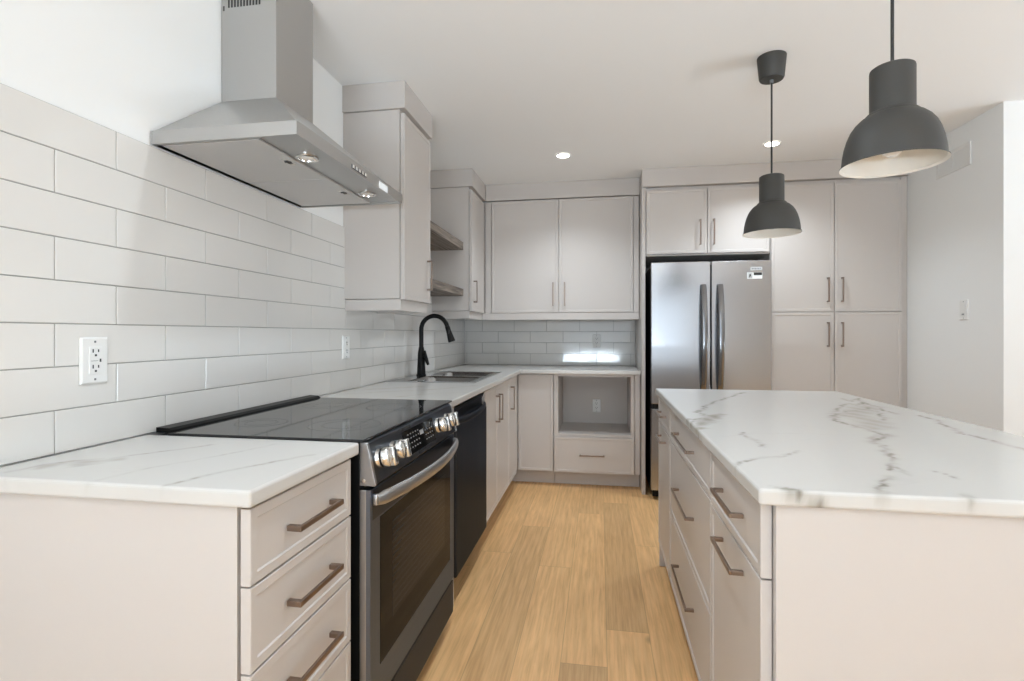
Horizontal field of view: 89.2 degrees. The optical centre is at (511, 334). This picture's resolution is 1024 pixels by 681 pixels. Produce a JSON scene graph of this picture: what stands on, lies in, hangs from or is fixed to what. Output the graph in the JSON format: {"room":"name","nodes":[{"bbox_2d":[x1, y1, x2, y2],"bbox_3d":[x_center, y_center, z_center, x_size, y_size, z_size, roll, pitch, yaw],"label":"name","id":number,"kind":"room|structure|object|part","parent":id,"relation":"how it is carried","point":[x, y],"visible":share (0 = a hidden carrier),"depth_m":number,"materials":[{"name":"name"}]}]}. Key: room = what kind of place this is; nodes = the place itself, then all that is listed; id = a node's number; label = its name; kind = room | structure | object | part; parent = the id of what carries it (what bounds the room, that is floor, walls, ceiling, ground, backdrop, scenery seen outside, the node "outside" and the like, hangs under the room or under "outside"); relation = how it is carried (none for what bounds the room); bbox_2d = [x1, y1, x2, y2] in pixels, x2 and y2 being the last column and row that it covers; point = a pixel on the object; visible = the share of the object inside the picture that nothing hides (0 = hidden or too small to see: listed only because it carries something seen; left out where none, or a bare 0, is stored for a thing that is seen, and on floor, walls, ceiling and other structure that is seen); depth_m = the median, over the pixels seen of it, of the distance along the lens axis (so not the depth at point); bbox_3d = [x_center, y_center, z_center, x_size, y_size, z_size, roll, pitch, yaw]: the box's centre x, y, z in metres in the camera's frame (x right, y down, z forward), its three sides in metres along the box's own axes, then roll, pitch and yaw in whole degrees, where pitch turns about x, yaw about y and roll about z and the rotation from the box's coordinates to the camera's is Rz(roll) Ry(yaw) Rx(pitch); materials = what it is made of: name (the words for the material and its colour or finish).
{"room":"kitchen","nodes":[
{"label":"kitchen","id":0,"kind":"room"},
{"bbox_2d":[0,0,464,467],"bbox_3d":[-1.145,-0.014,1.056,0.128,2.414,7.940,0,0,10],"label":"wall","id":1,"kind":"structure","parent":0,"point":[210,292],"depth_m":1.43,"materials":[{"name":"white tile"}]},
{"bbox_2d":[79,337,106,384],"bbox_3d":[-1.036,0.066,1.288,0.009,0.115,0.071,0,0,10],"label":"wall outlet","id":2,"kind":"object","parent":1,"relation":"attached to","point":[92,350],"visible":1,"depth_m":1.28,"materials":[{"name":"white plastic"}]},
{"bbox_2d":[89,347,101,373],"bbox_3d":[-1.033,0.066,1.287,0.002,0.067,0.033,0,0,10],"label":"receptacle","id":3,"kind":"object","parent":2,"relation":"attached to","point":[95,353],"depth_m":1.29,"materials":[{"name":"white plastic"}]},
{"bbox_2d":[151,0,401,207],"bbox_3d":[-0.732,-0.877,1.792,0.454,0.687,0.750,0,0,10],"label":"range hood","id":4,"kind":"object","parent":1,"relation":"attached to","point":[262,135],"visible":1,"depth_m":1.71,"materials":[{"name":"silver metal"}]},
{"bbox_2d":[295,153,318,162],"bbox_3d":[-0.627,-0.538,1.589,0.068,0.007,0.068,0,0,10],"label":"lamp","id":5,"kind":"object","parent":4,"relation":"attached to","point":[299,157],"depth_m":1.58,"materials":[{"name":"glass"}]},
{"bbox_2d":[358,191,375,196],"bbox_3d":[-0.557,-0.538,1.998,0.068,0.007,0.068,0,0,10],"label":"lamp","id":6,"kind":"object","parent":4,"relation":"attached to","point":[360,193],"depth_m":1.99,"materials":[{"name":"glass"}]},
{"bbox_2d":[342,336,349,358],"bbox_3d":[-0.819,0.066,2.566,0.009,0.115,0.071,0,0,10],"label":"wall outlet","id":7,"kind":"object","parent":1,"relation":"attached to","point":[345,339],"visible":1,"depth_m":2.56,"materials":[{"name":"white plastic"}]},
{"bbox_2d":[345,340,348,353],"bbox_3d":[-0.817,0.066,2.566,0.004,0.068,0.033,0,0,10],"label":"receptacle","id":8,"kind":"object","parent":7,"relation":"attached to","point":[346,341],"depth_m":2.57,"materials":[{"name":"white plastic"}]},
{"bbox_2d":[342,81,432,313],"bbox_3d":[-0.629,-0.668,2.726,0.348,1.105,0.413,0,0,10],"label":"upper cabinet","id":9,"kind":"object","parent":1,"relation":"attached to","point":[387,128],"visible":0.99,"depth_m":2.54,"materials":[{"name":"beige paint"}]},
{"bbox_3d":[-0.641,-1.156,2.728,0.324,0.130,0.413,0,0,10],"label":"crown panel","id":10,"kind":"part","parent":9,"relation":"part of","materials":[{"name":"beige paint"}]},
{"bbox_3d":[-0.497,-0.620,2.703,0.020,0.900,0.392,0,0,10],"label":"door","id":11,"kind":"part","parent":9,"relation":"part of","materials":[{"name":"beige paint"}]},
{"bbox_3d":[-0.449,-0.320,2.837,0.030,0.165,0.010,0,0,10],"label":"handle","id":12,"kind":"part","parent":9,"relation":"part of","materials":[{"name":"brown metal"}]},
{"bbox_2d":[430,220,462,250],"bbox_3d":[-0.563,-0.650,3.396,0.252,0.056,0.948,0,0,10],"label":"wall shelf","id":13,"kind":"object","parent":1,"relation":"attached to","point":[440,239],"visible":0.49,"depth_m":3.53,"materials":[{"name":"brown wood"}]},
{"bbox_2d":[430,278,462,295],"bbox_3d":[-0.563,-0.307,3.396,0.252,0.052,0.948,0,0,10],"label":"wall shelf","id":14,"kind":"object","parent":1,"relation":"attached to","point":[439,288],"visible":0.4,"depth_m":3.52,"materials":[{"name":"brown wood"}]},
{"bbox_2d":[430,168,484,319],"bbox_3d":[-0.358,-0.668,4.327,0.348,1.105,0.970,0,0,10],"label":"upper cabinet","id":15,"kind":"object","parent":1,"relation":"attached to","point":[457,195],"visible":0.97,"depth_m":3.86,"materials":[{"name":"beige paint"}]},
{"bbox_3d":[-0.414,-1.156,4.067,0.324,0.130,0.438,0,0,10],"label":"crown panel","id":16,"kind":"part","parent":15,"relation":"part of","materials":[{"name":"beige paint"}]},
{"bbox_3d":[-0.272,-0.318,3.882,0.030,0.165,0.010,0,0,10],"label":"handle","id":17,"kind":"part","parent":15,"relation":"part of","materials":[{"name":"brown metal"}]},
{"bbox_3d":[-0.272,-0.620,4.039,0.020,0.900,0.410,0,0,10],"label":"door","id":18,"kind":"part","parent":15,"relation":"part of","materials":[{"name":"beige paint"}]},
{"bbox_2d":[464,268,648,458],"bbox_3d":[1.208,-0.014,4.619,3.340,2.414,0.128,0,0,10],"label":"wall","id":19,"kind":"structure","parent":0,"point":[515,342],"depth_m":4.70,"materials":[{"name":"white tile"}]},
{"bbox_2d":[483,178,639,319],"bbox_3d":[0.419,-0.668,4.406,1.256,1.105,0.555,0,0,10],"label":"upper cabinet","id":20,"kind":"object","parent":19,"relation":"attached to","point":[565,250],"visible":1,"depth_m":4.16,"materials":[{"name":"beige paint"}]},
{"bbox_3d":[0.104,-0.627,4.219,0.547,0.909,0.020,0,0,10],"label":"door","id":21,"kind":"part","parent":20,"relation":"part of","materials":[{"name":"beige paint"}]},
{"bbox_3d":[0.328,-0.320,4.155,0.010,0.190,0.030,0,0,10],"label":"handle","id":22,"kind":"part","parent":20,"relation":"part of","materials":[{"name":"brown metal"}]},
{"bbox_3d":[0.434,-1.156,4.415,1.230,0.130,0.528,0,0,10],"label":"crown panel","id":23,"kind":"part","parent":20,"relation":"part of","materials":[{"name":"beige paint"}]},
{"bbox_3d":[0.664,-0.627,4.124,0.580,0.909,0.020,0,0,10],"label":"door","id":24,"kind":"part","parent":20,"relation":"part of","materials":[{"name":"beige paint"}]},
{"bbox_2d":[593,335,600,346],"bbox_3d":[0.755,0.061,4.626,0.071,0.115,0.009,0,0,10],"label":"wall outlet","id":25,"kind":"object","parent":19,"relation":"attached to","point":[596,338],"visible":1,"depth_m":4.62,"materials":[{"name":"white plastic"}]},
{"bbox_2d":[645,183,769,267],"bbox_3d":[1.478,-0.834,4.124,0.868,0.509,0.755,0,0,10],"label":"upper cabinet","id":26,"kind":"object","parent":19,"relation":"attached to","point":[689,223],"visible":0.92,"depth_m":3.80,"materials":[{"name":"beige paint"}]},
{"bbox_3d":[1.211,-0.828,3.827,0.430,0.472,0.020,0,0,10],"label":"door","id":27,"kind":"part","parent":26,"relation":"part of","materials":[{"name":"beige paint"}]},
{"bbox_3d":[1.370,-0.743,3.774,0.010,0.185,0.030,0,0,10],"label":"handle","id":28,"kind":"part","parent":26,"relation":"part of","materials":[{"name":"brown metal"}]},
{"bbox_3d":[1.464,-0.743,3.758,0.010,0.185,0.030,0,0,10],"label":"handle","id":29,"kind":"part","parent":26,"relation":"part of","materials":[{"name":"brown metal"}]},
{"bbox_3d":[1.635,-0.828,3.755,0.422,0.472,0.020,0,0,10],"label":"door","id":30,"kind":"part","parent":26,"relation":"part of","materials":[{"name":"beige paint"}]},
{"bbox_2d":[639,159,909,195],"bbox_3d":[1.902,-1.156,4.060,1.782,0.130,0.740,0,0,10],"label":"panel","id":31,"kind":"object","parent":26,"relation":"on","point":[814,170],"visible":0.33,"depth_m":3.73,"materials":[{"name":"beige paint"}]},
{"bbox_2d":[416,474,697,680],"bbox_3d":[1.823,1.192,0.554,6.693,0.001,7.700,0,0,10],"label":"floor","id":32,"kind":"structure","parent":0,"point":[561,581],"depth_m":2.34,"materials":[{"name":"brown wood"}]},
{"bbox_2d":[0,459,350,680],"bbox_3d":[-0.727,0.751,1.179,0.646,0.880,0.393,0,0,10],"label":"base cabinet","id":33,"kind":"object","parent":32,"relation":"on","point":[91,589],"visible":0.95,"depth_m":1.00,"materials":[{"name":"beige paint"}]},
{"bbox_2d":[0,435,358,507],"bbox_3d":[-0.738,0.294,1.179,0.629,0.032,0.424,0,0,10],"label":"countertop","id":34,"kind":"structure","parent":33,"relation":"on","point":[208,471],"depth_m":1.07,"materials":[{"name":"white stone"}]},
{"bbox_3d":[-0.451,0.699,1.130,0.020,0.155,0.384,0,0,10],"label":"drawer","id":35,"kind":"part","parent":33,"relation":"part of","materials":[{"name":"beige paint"}]},
{"bbox_3d":[-0.451,0.539,1.130,0.020,0.155,0.384,0,0,10],"label":"drawer","id":36,"kind":"part","parent":33,"relation":"part of","materials":[{"name":"beige paint"}]},
{"bbox_3d":[-0.451,0.388,1.130,0.020,0.140,0.384,0,0,10],"label":"drawer","id":37,"kind":"part","parent":33,"relation":"part of","materials":[{"name":"beige paint"}]},
{"bbox_3d":[-0.424,0.703,1.131,0.032,0.012,0.178,0,0,10],"label":"handle","id":38,"kind":"part","parent":33,"relation":"part of","materials":[{"name":"brown metal"}]},
{"bbox_3d":[-0.424,0.543,1.131,0.032,0.012,0.178,0,0,10],"label":"handle","id":39,"kind":"part","parent":33,"relation":"part of","materials":[{"name":"brown metal"}]},
{"bbox_3d":[-0.424,0.392,1.131,0.032,0.012,0.178,0,0,10],"label":"handle","id":40,"kind":"part","parent":33,"relation":"part of","materials":[{"name":"brown metal"}]},
{"bbox_3d":[-0.451,0.926,1.130,0.020,0.292,0.384,0,0,10],"label":"drawer","id":41,"kind":"part","parent":33,"relation":"part of","materials":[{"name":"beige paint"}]},
{"bbox_2d":[156,395,459,680],"bbox_3d":[-0.585,0.727,1.784,0.718,0.929,0.814,0,0,10],"label":"range","id":42,"kind":"object","parent":32,"relation":"on","point":[402,514],"visible":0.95,"depth_m":1.56,"materials":[{"name":"black glass"}]},
{"bbox_3d":[-0.913,0.270,1.846,0.050,0.015,0.788,0,0,10],"label":"vent trim","id":43,"kind":"part","parent":42,"relation":"part of","materials":[{"name":"black metal"}]},
{"bbox_2d":[168,398,451,442],"bbox_3d":[-0.599,0.276,1.787,0.576,0.007,0.814,0,0,10],"label":"cooktop","id":44,"kind":"object","parent":42,"relation":"in","point":[354,420],"depth_m":1.64,"materials":[{"name":"black glass"}]},
{"bbox_3d":[-0.322,0.695,1.729,0.018,0.580,0.778,0,0,10],"label":"door","id":45,"kind":"part","parent":42,"relation":"part of","materials":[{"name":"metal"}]},
{"bbox_3d":[-0.351,0.332,1.390,0.023,0.057,0.057,0,0,10],"label":"knob","id":46,"kind":"part","parent":42,"relation":"part of","materials":[{"name":"metal"}]},
{"bbox_3d":[-0.335,0.332,1.487,0.023,0.057,0.057,0,0,10],"label":"knob","id":47,"kind":"part","parent":42,"relation":"part of","materials":[{"name":"metal"}]},
{"bbox_3d":[-0.307,0.695,1.726,0.012,0.580,0.778,0,0,10],"label":"oven door","id":48,"kind":"part","parent":42,"relation":"part of","materials":[{"name":"silver metal"}]},
{"bbox_3d":[-0.310,0.338,1.727,0.042,0.111,0.752,0,0,10],"label":"control panel","id":49,"kind":"part","parent":42,"relation":"part of","materials":[{"name":"grey metal"}]},
{"bbox_3d":[-0.300,0.448,1.725,0.001,0.078,0.754,0,0,10],"label":"trim","id":50,"kind":"part","parent":42,"relation":"part of","materials":[{"name":"grey metal"}]},
{"bbox_3d":[-0.267,0.432,1.720,0.069,0.038,0.758,0,0,10],"label":"handle","id":51,"kind":"part","parent":42,"relation":"part of","materials":[{"name":"metal"}]},
{"bbox_3d":[-0.299,0.670,1.733,0.001,0.275,0.503,0,0,10],"label":"viewing pane","id":52,"kind":"part","parent":42,"relation":"part of","materials":[{"name":"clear glass"}]},
{"bbox_3d":[-0.317,1.062,1.728,0.028,0.130,0.778,0,0,10],"label":"storage drawer","id":53,"kind":"part","parent":42,"relation":"part of","materials":[{"name":"grey metal"}]},
{"bbox_3d":[-0.267,0.332,1.889,0.023,0.057,0.057,0,0,10],"label":"knob","id":54,"kind":"part","parent":42,"relation":"part of","materials":[{"name":"metal"}]},
{"bbox_2d":[452,407,453,606],"bbox_3d":[-0.555,0.751,2.258,0.590,0.880,0.118,0,0,10],"label":"filler panel","id":55,"kind":"object","parent":32,"relation":"on","point":[452,407],"visible":0.09,"depth_m":2.26,"materials":[{"name":"beige paint"}]},
{"bbox_2d":[454,393,485,577],"bbox_3d":[-0.477,0.752,2.617,0.625,0.879,0.606,0,0,10],"label":"dishwasher","id":56,"kind":"object","parent":32,"relation":"on","point":[470,454],"visible":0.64,"depth_m":2.47,"materials":[{"name":"black metal"}]},
{"bbox_3d":[-0.188,0.389,2.568,0.040,0.032,0.600,0,0,10],"label":"handle","id":57,"kind":"part","parent":56,"relation":"part of","materials":[{"name":"black metal"}]},
{"bbox_2d":[482,379,508,522],"bbox_3d":[-0.371,0.751,3.310,0.638,0.880,0.785,0,0,10],"label":"base cabinet","id":58,"kind":"object","parent":32,"relation":"on","point":[496,398],"visible":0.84,"depth_m":3.22,"materials":[{"name":"beige paint"}]},
{"bbox_2d":[320,364,640,406],"bbox_3d":[0.103,0.294,3.411,1.543,0.032,2.619,0,0,10],"label":"countertop","id":59,"kind":"structure","parent":58,"relation":"on","point":[458,393],"depth_m":2.87,"materials":[{"name":"white stone"}]},
{"bbox_2d":[416,314,454,375],"bbox_3d":[-0.503,0.070,3.416,0.264,0.408,0.066,0,0,10],"label":"faucet","id":60,"kind":"object","parent":59,"relation":"on","point":[422,355],"visible":1,"depth_m":3.41,"materials":[{"name":"black metal"}]},
{"bbox_3d":[-0.564,0.157,3.409,0.052,0.098,0.032,0,0,35],"label":"lever","id":61,"kind":"part","parent":60,"relation":"part of","materials":[{"name":"black metal"}]},
{"bbox_3d":[-0.513,-0.024,3.418,0.206,0.220,0.030,0,0,10],"label":"spout","id":62,"kind":"part","parent":60,"relation":"part of","materials":[{"name":"black metal"}]},
{"bbox_2d":[388,371,500,382],"bbox_3d":[-0.397,0.365,3.394,0.513,0.182,0.850,0,0,10],"label":"sink","id":63,"kind":"object","parent":59,"relation":"in","point":[434,376],"visible":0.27,"depth_m":3.37,"materials":[{"name":"metal"}]},
{"bbox_3d":[-0.398,0.365,3.191,0.380,0.182,0.370,0,0,10],"label":"bowl","id":64,"kind":"part","parent":63,"relation":"part of","materials":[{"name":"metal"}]},
{"bbox_3d":[-0.331,0.365,3.585,0.380,0.182,0.370,0,0,10],"label":"bowl","id":65,"kind":"part","parent":63,"relation":"part of","materials":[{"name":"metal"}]},
{"bbox_3d":[-0.131,0.692,3.058,0.020,0.746,0.365,0,0,10],"label":"door","id":66,"kind":"part","parent":58,"relation":"part of","materials":[{"name":"beige paint"}]},
{"bbox_3d":[-0.085,0.458,3.177,0.030,0.166,0.010,0,0,10],"label":"handle","id":67,"kind":"part","parent":58,"relation":"part of","materials":[{"name":"brown metal"}]},
{"bbox_3d":[-0.070,0.458,3.269,0.030,0.166,0.010,0,0,10],"label":"handle","id":68,"kind":"part","parent":58,"relation":"part of","materials":[{"name":"brown metal"}]},
{"bbox_3d":[-0.065,0.692,3.446,0.020,0.746,0.413,0,0,10],"label":"door","id":69,"kind":"part","parent":58,"relation":"part of","materials":[{"name":"beige paint"}]},
{"bbox_2d":[509,375,517,483],"bbox_3d":[-0.259,0.751,3.973,0.638,0.880,0.552,0,0,10],"label":"base cabinet","id":70,"kind":"object","parent":32,"relation":"on","point":[513,382],"visible":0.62,"depth_m":3.86,"materials":[{"name":"beige paint"}]},
{"bbox_3d":[0.005,0.458,3.713,0.030,0.166,0.010,0,0,10],"label":"handle","id":71,"kind":"part","parent":70,"relation":"part of","materials":[{"name":"brown metal"}]},
{"bbox_2d":[512,374,554,482],"bbox_3d":[0.204,0.751,4.387,0.348,0.880,0.600,0,0,10],"label":"base cabinet","id":72,"kind":"object","parent":32,"relation":"on","point":[535,391],"visible":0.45,"depth_m":4.09,"materials":[{"name":"beige paint"}]},
{"bbox_2d":[554,374,639,486],"bbox_3d":[0.699,0.751,4.284,0.656,0.880,0.638,0,0,10],"label":"base cabinet","id":73,"kind":"object","parent":32,"relation":"on","point":[591,448],"visible":0.91,"depth_m":4.08,"materials":[{"name":"beige paint"}]},
{"bbox_3d":[0.615,0.936,3.990,0.190,0.010,0.030,0,0,10],"label":"handle","id":74,"kind":"part","parent":73,"relation":"part of","materials":[{"name":"brown metal"}]},
{"bbox_3d":[0.631,0.936,4.008,0.608,0.276,0.012,0,0,10],"label":"drawer","id":75,"kind":"part","parent":73,"relation":"part of","materials":[{"name":"beige paint"}]},
{"bbox_2d":[593,399,600,411],"bbox_3d":[0.739,0.625,4.535,0.071,0.115,0.009,0,0,10],"label":"wall outlet","id":76,"kind":"object","parent":73,"relation":"attached to","point":[596,402],"visible":1,"depth_m":4.53,"materials":[{"name":"white plastic"}]},
{"bbox_2d":[635,187,644,494],"bbox_3d":[1.038,0.051,4.212,0.026,2.280,0.728,0,0,10],"label":"panel","id":77,"kind":"object","parent":32,"relation":"on","point":[639,323],"visible":0.56,"depth_m":3.88,"materials":[{"name":"beige paint"}]},
{"bbox_2d":[655,398,669,575],"bbox_3d":[1.015,0.752,2.407,0.664,0.880,0.417,0,0,10],"label":"base cabinet","id":78,"kind":"object","parent":32,"relation":"on","point":[663,413],"visible":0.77,"depth_m":2.44,"materials":[{"name":"beige paint"}]},
{"bbox_3d":[0.700,0.379,2.448,0.030,0.010,0.180,0,0,10],"label":"handle","id":79,"kind":"part","parent":78,"relation":"part of","materials":[{"name":"brown metal"}]},
{"bbox_3d":[0.700,0.494,2.448,0.030,0.010,0.180,0,0,10],"label":"handle","id":80,"kind":"part","parent":78,"relation":"part of","materials":[{"name":"brown metal"}]},
{"bbox_2d":[659,544,664,565],"bbox_3d":[1.165,0.752,2.605,0.823,0.880,0.018,0,0,10],"label":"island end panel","id":81,"kind":"object","parent":78,"relation":"attached to","point":[661,559],"visible":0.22,"depth_m":2.66,"materials":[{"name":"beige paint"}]},
{"bbox_3d":[0.727,0.382,2.456,0.020,0.125,0.415,0,0,10],"label":"drawer","id":82,"kind":"part","parent":78,"relation":"part of","materials":[{"name":"beige paint"}]},
{"bbox_3d":[0.727,0.755,2.456,0.020,0.614,0.415,0,0,10],"label":"door","id":83,"kind":"part","parent":78,"relation":"part of","materials":[{"name":"beige paint"}]},
{"bbox_2d":[669,408,711,680],"bbox_3d":[0.909,0.752,1.780,0.664,0.880,0.846,0,0,10],"label":"base cabinet","id":84,"kind":"object","parent":32,"relation":"on","point":[690,503],"visible":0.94,"depth_m":1.72,"materials":[{"name":"beige paint"}]},
{"bbox_3d":[0.594,0.884,1.821,0.030,0.010,0.330,0,0,10],"label":"handle","id":85,"kind":"part","parent":84,"relation":"part of","materials":[{"name":"brown metal"}]},
{"bbox_3d":[0.594,0.593,1.821,0.030,0.010,0.330,0,0,10],"label":"handle","id":86,"kind":"part","parent":84,"relation":"part of","materials":[{"name":"brown metal"}]},
{"bbox_3d":[0.594,0.380,1.821,0.030,0.010,0.330,0,0,10],"label":"handle","id":87,"kind":"part","parent":84,"relation":"part of","materials":[{"name":"brown metal"}]},
{"bbox_3d":[0.621,0.915,1.828,0.020,0.294,0.844,0,0,10],"label":"drawer","id":88,"kind":"part","parent":84,"relation":"part of","materials":[{"name":"beige paint"}]},
{"bbox_3d":[0.621,0.385,1.828,0.020,0.131,0.844,0,0,10],"label":"drawer","id":89,"kind":"part","parent":84,"relation":"part of","materials":[{"name":"beige paint"}]},
{"bbox_3d":[0.621,0.610,1.828,0.020,0.310,0.844,0,0,10],"label":"drawer","id":90,"kind":"part","parent":84,"relation":"part of","materials":[{"name":"beige paint"}]},
{"bbox_2d":[656,388,1023,517],"bbox_3d":[1.023,0.296,1.743,0.866,0.030,1.773,0,0,10],"label":"countertop","id":91,"kind":"structure","parent":84,"relation":"on","point":[816,449],"depth_m":1.24,"materials":[{"name":"white stone"}]},
{"bbox_2d":[645,260,771,496],"bbox_3d":[1.461,0.339,4.024,0.811,1.705,0.878,0,0,10],"label":"refrigerator","id":92,"kind":"object","parent":32,"relation":"on","point":[708,325],"visible":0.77,"depth_m":3.67,"materials":[{"name":"silver metal"}]},
{"bbox_3d":[1.404,0.830,3.690,0.811,0.585,0.055,0,0,10],"label":"freezer drawer","id":93,"kind":"part","parent":92,"relation":"part of","materials":[{"name":"silver metal"}]},
{"bbox_3d":[1.205,-0.005,3.724,0.406,1.016,0.055,0,0,10],"label":"door","id":94,"kind":"part","parent":92,"relation":"part of","materials":[{"name":"silver metal"}]},
{"bbox_3d":[1.346,0.022,3.635,0.040,0.750,0.073,0,0,10],"label":"handle","id":95,"kind":"part","parent":92,"relation":"part of","materials":[{"name":"silver metal"}]},
{"bbox_3d":[1.456,0.022,3.616,0.040,0.750,0.073,0,0,10],"label":"handle","id":96,"kind":"part","parent":92,"relation":"part of","materials":[{"name":"silver metal"}]},
{"bbox_3d":[1.609,-0.005,3.656,0.397,1.016,0.055,0,0,10],"label":"door","id":97,"kind":"part","parent":92,"relation":"part of","materials":[{"name":"silver metal"}]},
{"bbox_2d":[749,272,761,277],"bbox_3d":[1.694,-0.411,3.612,0.086,0.035,0.001,0,0,10],"label":"sticker","id":98,"kind":"object","parent":92,"relation":"attached to","point":[751,274],"depth_m":3.61,"materials":[{"name":"white paper"}]},
{"bbox_2d":[710,453,772,680],"bbox_3d":[0.800,0.752,1.140,0.664,0.880,0.442,0,0,10],"label":"base cabinet","id":99,"kind":"object","parent":32,"relation":"on","point":[741,538],"visible":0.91,"depth_m":1.12,"materials":[{"name":"beige paint"}]},
{"bbox_3d":[0.486,0.382,1.181,0.030,0.010,0.190,0,0,10],"label":"handle","id":100,"kind":"part","parent":99,"relation":"part of","materials":[{"name":"brown metal"}]},
{"bbox_3d":[0.486,0.501,1.181,0.030,0.010,0.190,0,0,10],"label":"handle","id":101,"kind":"part","parent":99,"relation":"part of","materials":[{"name":"brown metal"}]},
{"bbox_3d":[0.512,0.389,1.188,0.020,0.138,0.440,0,0,10],"label":"drawer","id":102,"kind":"part","parent":99,"relation":"part of","materials":[{"name":"beige paint"}]},
{"bbox_2d":[773,505,1023,680],"bbox_3d":[0.883,0.752,0.890,0.808,0.880,0.018,0,0,10],"label":"island end panel","id":103,"kind":"object","parent":99,"relation":"attached to","point":[859,595],"visible":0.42,"depth_m":0.92,"materials":[{"name":"beige paint"}]},
{"bbox_2d":[757,176,906,407],"bbox_3d":[2.344,0.051,3.978,0.882,2.280,0.755,0,0,10],"label":"pantry cabinet","id":104,"kind":"object","parent":32,"relation":"on","point":[839,284],"visible":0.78,"depth_m":3.63,"materials":[{"name":"beige paint"}]},
{"bbox_3d":[2.057,-0.611,3.684,0.411,0.906,0.020,0,0,10],"label":"door","id":105,"kind":"part","parent":104,"relation":"part of","materials":[{"name":"beige paint"}]},
{"bbox_3d":[2.057,0.462,3.684,0.411,1.231,0.020,0,0,10],"label":"door","id":106,"kind":"part","parent":104,"relation":"part of","materials":[{"name":"beige paint"}]},
{"bbox_3d":[2.214,0.003,3.631,0.010,0.172,0.030,0,0,10],"label":"handle","id":107,"kind":"part","parent":104,"relation":"part of","materials":[{"name":"brown metal"}]},
{"bbox_3d":[2.214,-0.310,3.631,0.010,0.172,0.030,0,0,10],"label":"handle","id":108,"kind":"part","parent":104,"relation":"part of","materials":[{"name":"brown metal"}]},
{"bbox_3d":[2.304,0.003,3.616,0.010,0.172,0.030,0,0,10],"label":"handle","id":109,"kind":"part","parent":104,"relation":"part of","materials":[{"name":"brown metal"}]},
{"bbox_3d":[2.304,-0.310,3.616,0.010,0.172,0.030,0,0,10],"label":"handle","id":110,"kind":"part","parent":104,"relation":"part of","materials":[{"name":"brown metal"}]},
{"bbox_3d":[2.473,0.462,3.614,0.423,1.231,0.020,0,0,10],"label":"door","id":111,"kind":"part","parent":104,"relation":"part of","materials":[{"name":"beige paint"}]},
{"bbox_3d":[2.473,-0.611,3.614,0.423,0.906,0.020,0,0,10],"label":"door","id":112,"kind":"part","parent":104,"relation":"part of","materials":[{"name":"beige paint"}]},
{"bbox_2d":[310,0,1023,201],"bbox_3d":[2.016,-1.271,0.521,6.540,0.100,7.940,0,0,10],"label":"ceiling","id":113,"kind":"structure","parent":0,"point":[623,88],"depth_m":2.40,"materials":[{"name":"white paint"}]},
{"bbox_2d":[555,153,570,157],"bbox_3d":[0.349,-1.218,3.543,0.104,0.005,0.104,0,0,10],"label":"recessed light","id":114,"kind":"object","parent":113,"relation":"in","point":[559,155],"visible":1,"depth_m":3.54,"materials":[{"name":"white plastic"}]},
{"bbox_2d":[742,50,801,238],"bbox_3d":[1.145,-0.832,2.288,0.236,0.778,0.236,0,0,10],"label":"pendant lamp","id":115,"kind":"object","parent":113,"relation":"hanging from","point":[773,216],"visible":1,"depth_m":2.24,"materials":[{"name":"grey metal"}]},
{"bbox_3d":[1.145,-0.901,2.288,0.008,0.411,0.008,0,0,10],"label":"cord","id":116,"kind":"part","parent":115,"relation":"part of","materials":[{"name":"black plastic"}]},
{"bbox_3d":[1.145,-0.570,2.288,0.236,0.254,0.236,0,0,10],"label":"lamp shade","id":117,"kind":"part","parent":115,"relation":"part of","materials":[{"name":"grey paint"}]},
{"bbox_2d":[763,141,780,146],"bbox_3d":[1.666,-1.218,3.326,0.104,0.005,0.104,0,0,10],"label":"recessed light","id":118,"kind":"object","parent":113,"relation":"in","point":[775,143],"visible":0.9,"depth_m":3.31,"materials":[{"name":"white plastic"}]},
{"bbox_2d":[839,0,950,177],"bbox_3d":[0.995,-0.832,1.358,0.236,0.778,0.236,0,0,10],"label":"pendant lamp","id":119,"kind":"object","parent":113,"relation":"hanging from","point":[898,136],"visible":1,"depth_m":1.32,"materials":[{"name":"grey metal"}]},
{"bbox_3d":[0.995,-0.901,1.358,0.008,0.411,0.008,0,0,10],"label":"cord","id":120,"kind":"part","parent":119,"relation":"part of","materials":[{"name":"black plastic"}]},
{"bbox_3d":[0.995,-0.501,1.358,0.052,0.076,0.052,0,0,10],"label":"bulb","id":121,"kind":"part","parent":119,"relation":"part of","materials":[{"name":"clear glass"}]},
{"bbox_3d":[0.995,-0.570,1.358,0.236,0.254,0.236,0,0,10],"label":"lamp shade","id":122,"kind":"part","parent":119,"relation":"part of","materials":[{"name":"grey paint"}]},
{"bbox_2d":[907,100,1023,436],"bbox_3d":[4.242,-0.014,3.308,3.080,2.414,1.702,0,0,10],"label":"wall","id":123,"kind":"structure","parent":0,"point":[965,226],"depth_m":2.95,"materials":[{"name":"white paint"}]},
{"bbox_2d":[936,141,970,179],"bbox_3d":[2.643,-1.038,3.111,0.008,0.134,0.304,0,0,10],"label":"air vent","id":124,"kind":"object","parent":123,"relation":"in","point":[960,157],"visible":0.86,"depth_m":3.08,"materials":[{"name":"white plastic"}]},
{"bbox_3d":[2.644,-1.038,3.111,0.005,0.094,0.264,0,0,10],"label":"plate","id":125,"kind":"part","parent":124,"relation":"part of","materials":[{"name":"white plastic"}]},
{"bbox_2d":[960,299,968,319],"bbox_3d":[2.626,-0.141,3.018,0.009,0.118,0.073,0,0,10],"label":"light switch","id":126,"kind":"object","parent":123,"relation":"attached to","point":[964,304],"visible":1,"depth_m":3.01,"materials":[{"name":"white plastic"}]}
]}

